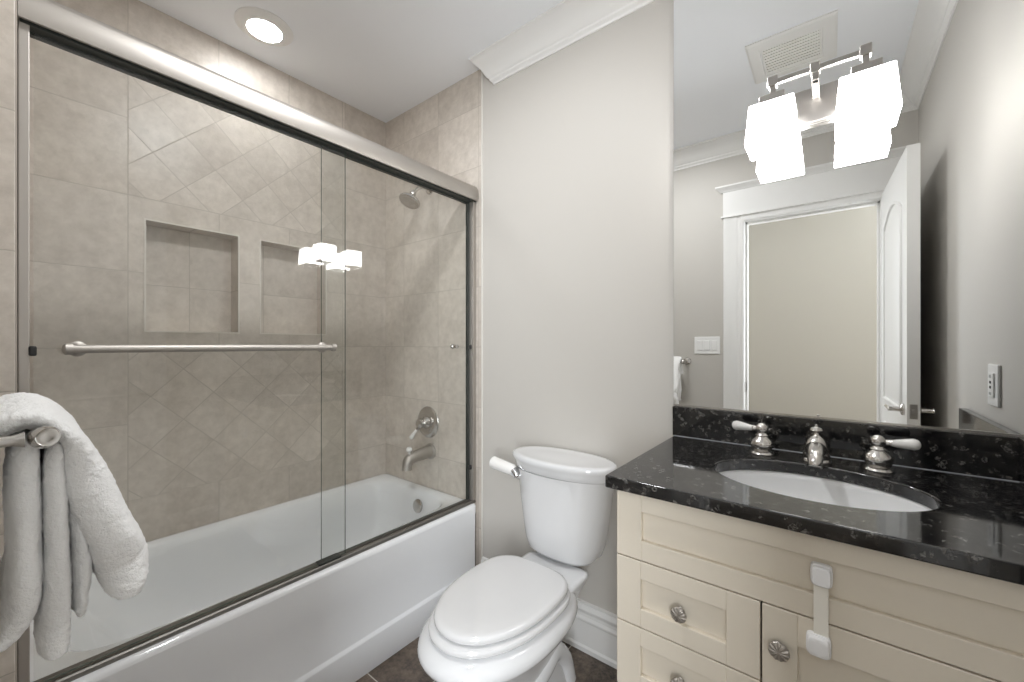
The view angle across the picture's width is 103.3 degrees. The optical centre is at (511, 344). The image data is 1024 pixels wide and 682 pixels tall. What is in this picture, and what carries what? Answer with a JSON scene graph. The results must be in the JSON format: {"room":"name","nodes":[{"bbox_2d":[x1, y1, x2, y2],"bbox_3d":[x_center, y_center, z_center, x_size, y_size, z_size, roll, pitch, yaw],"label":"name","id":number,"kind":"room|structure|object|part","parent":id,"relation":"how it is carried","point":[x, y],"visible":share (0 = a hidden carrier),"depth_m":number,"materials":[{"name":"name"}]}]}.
{"room":"bathroom","nodes":[
{"label":"bathroom","id":0,"kind":"room"},
{"bbox_2d":[0,0,14,681],"bbox_3d":[-1.091,-0.062,0.824,0.008,2.589,0.101,0,0,38],"label":"wall","id":1,"kind":"structure","parent":0,"point":[7,7],"depth_m":0.85,"materials":[{"name":"beige paint"}]},
{"bbox_2d":[17,0,478,681],"bbox_3d":[-0.644,0.001,1.460,0.078,1.570,1.444,0,0,38],"label":"shower door frame","id":2,"kind":"object","parent":1,"relation":"attached to","point":[50,22],"visible":0.99,"depth_m":1.09,"materials":[{"name":"silver metal"}]},
{"bbox_2d":[15,0,16,681],"bbox_3d":[-1.490,-0.062,1.065,0.916,2.589,0.224,0,0,38],"label":"wall","id":3,"kind":"structure","parent":0,"point":[15,0],"depth_m":0.87,"materials":[{"name":"beige tile"}]},
{"bbox_2d":[30,0,385,541],"bbox_3d":[-1.271,-0.062,1.968,0.140,2.589,1.666,0,0,38],"label":"wall","id":4,"kind":"structure","parent":0,"point":[187,440],"depth_m":1.77,"materials":[{"name":"beige tile"}]},
{"bbox_2d":[144,218,239,333],"bbox_3d":[-1.362,-0.276,1.741,0.006,0.453,0.331,0,0,38],"label":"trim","id":5,"kind":"structure","parent":4,"relation":"attached to","point":[145,219],"depth_m":1.72,"materials":[{"name":"beige tile"}]},
{"bbox_2d":[260,239,326,334],"bbox_3d":[-1.106,-0.276,2.065,0.006,0.453,0.326,0,0,38],"label":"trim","id":6,"kind":"structure","parent":4,"relation":"attached to","point":[260,239],"depth_m":2.10,"materials":[{"name":"beige tile"}]},
{"bbox_2d":[44,147,466,681],"bbox_3d":[-0.636,0.025,1.448,0.116,1.482,1.388,0,0,38],"label":"door","id":7,"kind":"structure","parent":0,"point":[76,348],"depth_m":1.19,"materials":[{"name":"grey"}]},
{"bbox_3d":[-1.008,0.011,0.941,0.050,0.036,0.036,0,0,38],"label":"bar post","id":8,"kind":"part","parent":7,"relation":"part of","materials":[{"name":"silver metal"}]},
{"bbox_3d":[-0.808,0.011,1.156,0.026,0.026,0.641,0,0,38],"label":"towel bar rail","id":9,"kind":"part","parent":7,"relation":"part of","materials":[{"name":"silver metal"}]},
{"bbox_3d":[-0.645,0.011,1.400,0.050,0.036,0.036,0,0,38],"label":"bar post","id":10,"kind":"part","parent":7,"relation":"part of","materials":[{"name":"silver metal"}]},
{"bbox_3d":[-0.279,0.011,1.959,0.042,0.026,0.026,0,0,38],"label":"knob","id":11,"kind":"part","parent":7,"relation":"part of","materials":[{"name":"silver metal"}]},
{"bbox_2d":[139,0,562,122],"bbox_3d":[-0.319,-1.407,0.195,8.000,0.100,3.270,0,0,38],"label":"ceiling","id":12,"kind":"structure","parent":0,"point":[382,59],"depth_m":1.79,"materials":[{"name":"white paint"}]},
{"bbox_2d":[234,6,292,46],"bbox_3d":[-1.059,-1.358,1.735,0.216,0.038,0.216,0,0,38],"label":"recessed light","id":13,"kind":"object","parent":12,"relation":"in","point":[263,26],"visible":0.98,"depth_m":1.71,"materials":[{"name":"white paint"}]},
{"bbox_2d":[356,636,617,681],"bbox_3d":[-0.319,1.272,0.195,8.000,0.080,3.270,0,0,38],"label":"floor","id":14,"kind":"structure","parent":0,"point":[404,665],"depth_m":1.53,"materials":[{"name":"tile"}]},
{"bbox_2d":[30,474,475,681],"bbox_3d":[-0.913,1.008,1.673,0.782,0.447,1.442,0,0,38],"label":"bathtub","id":15,"kind":"object","parent":14,"relation":"on","point":[339,622],"visible":0.85,"depth_m":1.58,"materials":[{"name":"white ceramic"}]},
{"bbox_3d":[-0.504,0.864,2.163,0.072,0.072,0.021,0,0,38],"label":"overflow plate","id":16,"kind":"part","parent":15,"relation":"part of","materials":[{"name":"silver metal"}]},
{"bbox_2d":[417,446,616,681],"bbox_3d":[-0.012,0.832,1.381,0.535,0.800,0.765,0,0,38],"label":"toilet","id":17,"kind":"object","parent":14,"relation":"on","point":[507,618],"visible":0.99,"depth_m":1.32,"materials":[{"name":"white ceramic"}]},
{"bbox_3d":[-0.046,0.809,1.259,0.352,0.022,0.465,0,0,38],"label":"seat","id":18,"kind":"part","parent":17,"relation":"part of","materials":[{"name":"white plastic"}]},
{"bbox_3d":[-0.041,0.783,1.264,0.333,0.026,0.445,0,0,38],"label":"seat lid","id":19,"kind":"part","parent":17,"relation":"part of","materials":[{"name":"white plastic"}]},
{"bbox_3d":[-0.036,0.502,1.671,0.135,0.057,0.052,0,0,45],"label":"lever handle","id":20,"kind":"part","parent":17,"relation":"part of","materials":[{"name":"white ceramic"}]},
{"bbox_3d":[0.030,0.525,1.626,0.077,0.065,0.052,0,0,-15],"label":"flush lever","id":21,"kind":"part","parent":17,"relation":"part of","materials":[{"name":"silver metal"}]},
{"bbox_3d":[0.191,0.460,1.562,0.440,0.058,0.229,0,0,38],"label":"tank lid","id":22,"kind":"part","parent":17,"relation":"part of","materials":[{"name":"white ceramic"}]},
{"bbox_3d":[0.184,0.656,1.572,0.398,0.332,0.204,0,0,38],"label":"tank","id":23,"kind":"part","parent":17,"relation":"part of","materials":[{"name":"white ceramic"}]},
{"bbox_2d":[617,490,1023,681],"bbox_3d":[0.716,0.789,0.949,0.766,0.885,0.557,0,0,38],"label":"vanity cabinet","id":24,"kind":"object","parent":14,"relation":"on","point":[703,596],"visible":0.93,"depth_m":0.78,"materials":[{"name":"beige paint"}]},
{"bbox_3d":[0.365,0.744,0.885,0.034,0.033,0.022,0,0,38],"label":"knob","id":25,"kind":"part","parent":24,"relation":"part of","materials":[{"name":"silver metal"}]},
{"bbox_3d":[0.365,0.589,0.885,0.034,0.033,0.022,0,0,38],"label":"knob","id":26,"kind":"part","parent":24,"relation":"part of","materials":[{"name":"silver metal"}]},
{"bbox_3d":[0.378,0.741,0.898,0.298,0.154,0.022,0,0,38],"label":"drawer","id":27,"kind":"part","parent":24,"relation":"part of","materials":[{"name":"beige paint"}]},
{"bbox_3d":[0.378,0.584,0.898,0.298,0.154,0.022,0,0,38],"label":"drawer","id":28,"kind":"part","parent":24,"relation":"part of","materials":[{"name":"beige paint"}]},
{"bbox_3d":[0.509,0.582,0.772,0.036,0.035,0.022,0,0,38],"label":"knob","id":29,"kind":"part","parent":24,"relation":"part of","materials":[{"name":"silver metal"}]},
{"bbox_2d":[605,406,1023,584],"bbox_3d":[0.706,0.281,0.956,0.791,0.131,0.560,0,0,38],"label":"countertop","id":30,"kind":"structure","parent":24,"relation":"on","point":[972,484],"depth_m":0.93,"materials":[{"name":"black stone"}]},
{"bbox_2d":[719,470,931,511],"bbox_3d":[0.697,0.419,0.941,0.451,0.146,0.330,0,0,38],"label":"sink","id":31,"kind":"object","parent":30,"relation":"in","point":[812,488],"visible":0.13,"depth_m":1.04,"materials":[{"name":"white ceramic"}]},
{"bbox_2d":[732,421,920,473],"bbox_3d":[0.794,0.266,1.060,0.402,0.102,0.151,0,0,38],"label":"faucet","id":32,"kind":"object","parent":30,"relation":"on","point":[816,452],"visible":1,"depth_m":1.02,"materials":[{"name":"silver metal"}]},
{"bbox_3d":[0.680,0.241,1.198,0.053,0.028,0.028,0,0,38],"label":"lever","id":33,"kind":"part","parent":32,"relation":"part of","materials":[{"name":"white ceramic"}]},
{"bbox_3d":[0.721,0.272,1.170,0.060,0.090,0.060,0,0,38],"label":"handle","id":34,"kind":"part","parent":32,"relation":"part of","materials":[{"name":"silver metal"}]},
{"bbox_3d":[0.794,0.277,1.059,0.068,0.080,0.151,0,0,38],"label":"spout","id":35,"kind":"part","parent":32,"relation":"part of","materials":[{"name":"silver metal"}]},
{"bbox_3d":[0.820,0.227,1.092,0.029,0.024,0.029,0,0,38],"label":"lift rod","id":36,"kind":"part","parent":32,"relation":"part of","materials":[{"name":"silver metal"}]},
{"bbox_3d":[0.917,0.272,1.015,0.060,0.090,0.060,0,0,38],"label":"handle","id":37,"kind":"part","parent":32,"relation":"part of","materials":[{"name":"silver metal"}]},
{"bbox_3d":[0.955,0.241,0.982,0.053,0.028,0.028,0,0,38],"label":"lever","id":38,"kind":"part","parent":32,"relation":"part of","materials":[{"name":"white ceramic"}]},
{"bbox_2d":[806,561,832,659],"bbox_3d":[0.558,0.484,0.736,0.039,0.166,0.023,0,0,38],"label":"lock","id":39,"kind":"object","parent":24,"relation":"attached to","point":[818,642],"visible":1,"depth_m":0.73,"materials":[{"name":"white plastic"}]},
{"bbox_3d":[0.679,0.817,0.660,0.464,0.620,0.022,0,0,38],"label":"cabinet door","id":40,"kind":"part","parent":24,"relation":"part of","materials":[{"name":"beige paint"}]},
{"bbox_2d":[386,0,673,614],"bbox_3d":[0.239,-0.062,1.761,2.766,2.589,0.120,0,0,38],"label":"wall","id":41,"kind":"structure","parent":0,"point":[578,143],"depth_m":1.76,"materials":[{"name":"grey paint"}]},
{"bbox_2d":[399,186,432,208],"bbox_3d":[-0.510,-0.802,2.155,0.112,0.163,0.190,0,0,38],"label":"shower","id":42,"kind":"object","parent":41,"relation":"attached to","point":[409,200],"visible":0.75,"depth_m":2.12,"materials":[{"name":"silver metal"}]},
{"bbox_3d":[-0.490,-0.828,2.180,0.019,0.069,0.117,0,0,38],"label":"arm","id":43,"kind":"part","parent":42,"relation":"part of","materials":[{"name":"silver metal"}]},
{"bbox_2d":[402,443,435,470],"bbox_3d":[-0.504,0.594,2.154,0.086,0.117,0.184,0,0,38],"label":"tub spout","id":44,"kind":"object","parent":41,"relation":"attached to","point":[428,451],"visible":1,"depth_m":2.13,"materials":[{"name":"silver metal"}]},
{"bbox_3d":[-0.537,0.559,2.113,0.032,0.048,0.032,0,0,38],"label":"diverter knob","id":45,"kind":"part","parent":44,"relation":"part of","materials":[{"name":"silver metal"}]},
{"bbox_2d":[409,406,438,439],"bbox_3d":[-0.492,0.430,2.199,0.172,0.174,0.098,0,0,38],"label":"shower valve","id":46,"kind":"object","parent":41,"relation":"attached to","point":[427,421],"visible":1,"depth_m":2.20,"materials":[{"name":"silver metal"}]},
{"bbox_3d":[-0.489,0.431,2.203,0.068,0.073,0.064,0,0,38],"label":"valve stem","id":47,"kind":"part","parent":46,"relation":"part of","materials":[{"name":"silver metal"}]},
{"bbox_2d":[481,71,482,559],"bbox_3d":[-0.147,-0.062,1.986,0.008,2.589,0.006,0,0,38],"label":"trim","id":48,"kind":"structure","parent":41,"relation":"attached to","point":[481,71],"depth_m":1.98,"materials":[{"name":"white paint"}]},
{"bbox_2d":[481,556,617,668],"bbox_3d":[0.218,1.135,1.688,0.932,0.193,0.021,0,0,38],"label":"baseboard","id":49,"kind":"structure","parent":41,"relation":"attached to","point":[593,631],"depth_m":1.59,"materials":[{"name":"white paint"}]},
{"bbox_2d":[469,0,655,84],"bbox_3d":[0.494,-1.300,1.426,1.710,0.115,0.090,0,0,38],"label":"trim","id":50,"kind":"structure","parent":41,"relation":"attached to","point":[567,22],"depth_m":1.69,"materials":[{"name":"white paint"}]},
{"bbox_2d":[673,406,1018,480],"bbox_3d":[0.866,0.265,1.174,0.771,0.100,0.020,0,0,38],"label":"backsplash","id":51,"kind":"structure","parent":41,"relation":"attached to","point":[985,455],"depth_m":1.09,"materials":[{"name":"black stone"}]},
{"bbox_2d":[674,0,1023,437],"bbox_3d":[0.877,-0.513,1.175,0.790,1.454,0.009,0,0,38],"label":"wall mirror","id":52,"kind":"object","parent":41,"relation":"attached to","point":[876,277],"visible":1,"depth_m":1.12,"materials":[{"name":"silver mirror"}]},
{"bbox_2d":[745,42,901,160],"bbox_3d":[0.829,-0.654,1.102,0.320,0.196,0.170,0,0,38],"label":"vanity light","id":53,"kind":"object","parent":52,"relation":"attached to","point":[868,99],"visible":1,"depth_m":1.08,"materials":[{"name":"white glass"}]},
{"bbox_3d":[0.737,-0.611,1.145,0.122,0.110,0.122,0,0,38],"label":"lamp shade","id":54,"kind":"part","parent":53,"relation":"part of","materials":[{"name":"white glass"}]},
{"bbox_3d":[0.892,-0.611,1.022,0.122,0.110,0.122,0,0,38],"label":"lamp shade","id":55,"kind":"part","parent":53,"relation":"part of","materials":[{"name":"white glass"}]},
{"bbox_3d":[-0.484,-0.062,0.204,1.730,2.589,0.120,0,0,38],"label":"wall","id":56,"kind":"structure","parent":0,"visible":0},
{"bbox_2d":[0,426,61,448],"bbox_3d":[-0.809,0.120,0.621,0.494,0.052,0.131,0,0,38],"label":"towel bar","id":57,"kind":"object","parent":56,"relation":"attached to","point":[42,437],"visible":0.48,"depth_m":0.51,"materials":[{"name":"silver metal"}]},
{"bbox_2d":[0,392,148,660],"bbox_3d":[-0.729,0.253,0.644,0.330,0.345,0.200,0,0,38],"label":"towel","id":58,"kind":"object","parent":57,"relation":"hanging from","point":[67,518],"visible":0.93,"depth_m":0.55,"materials":[{"name":"white fabric"}]}
]}

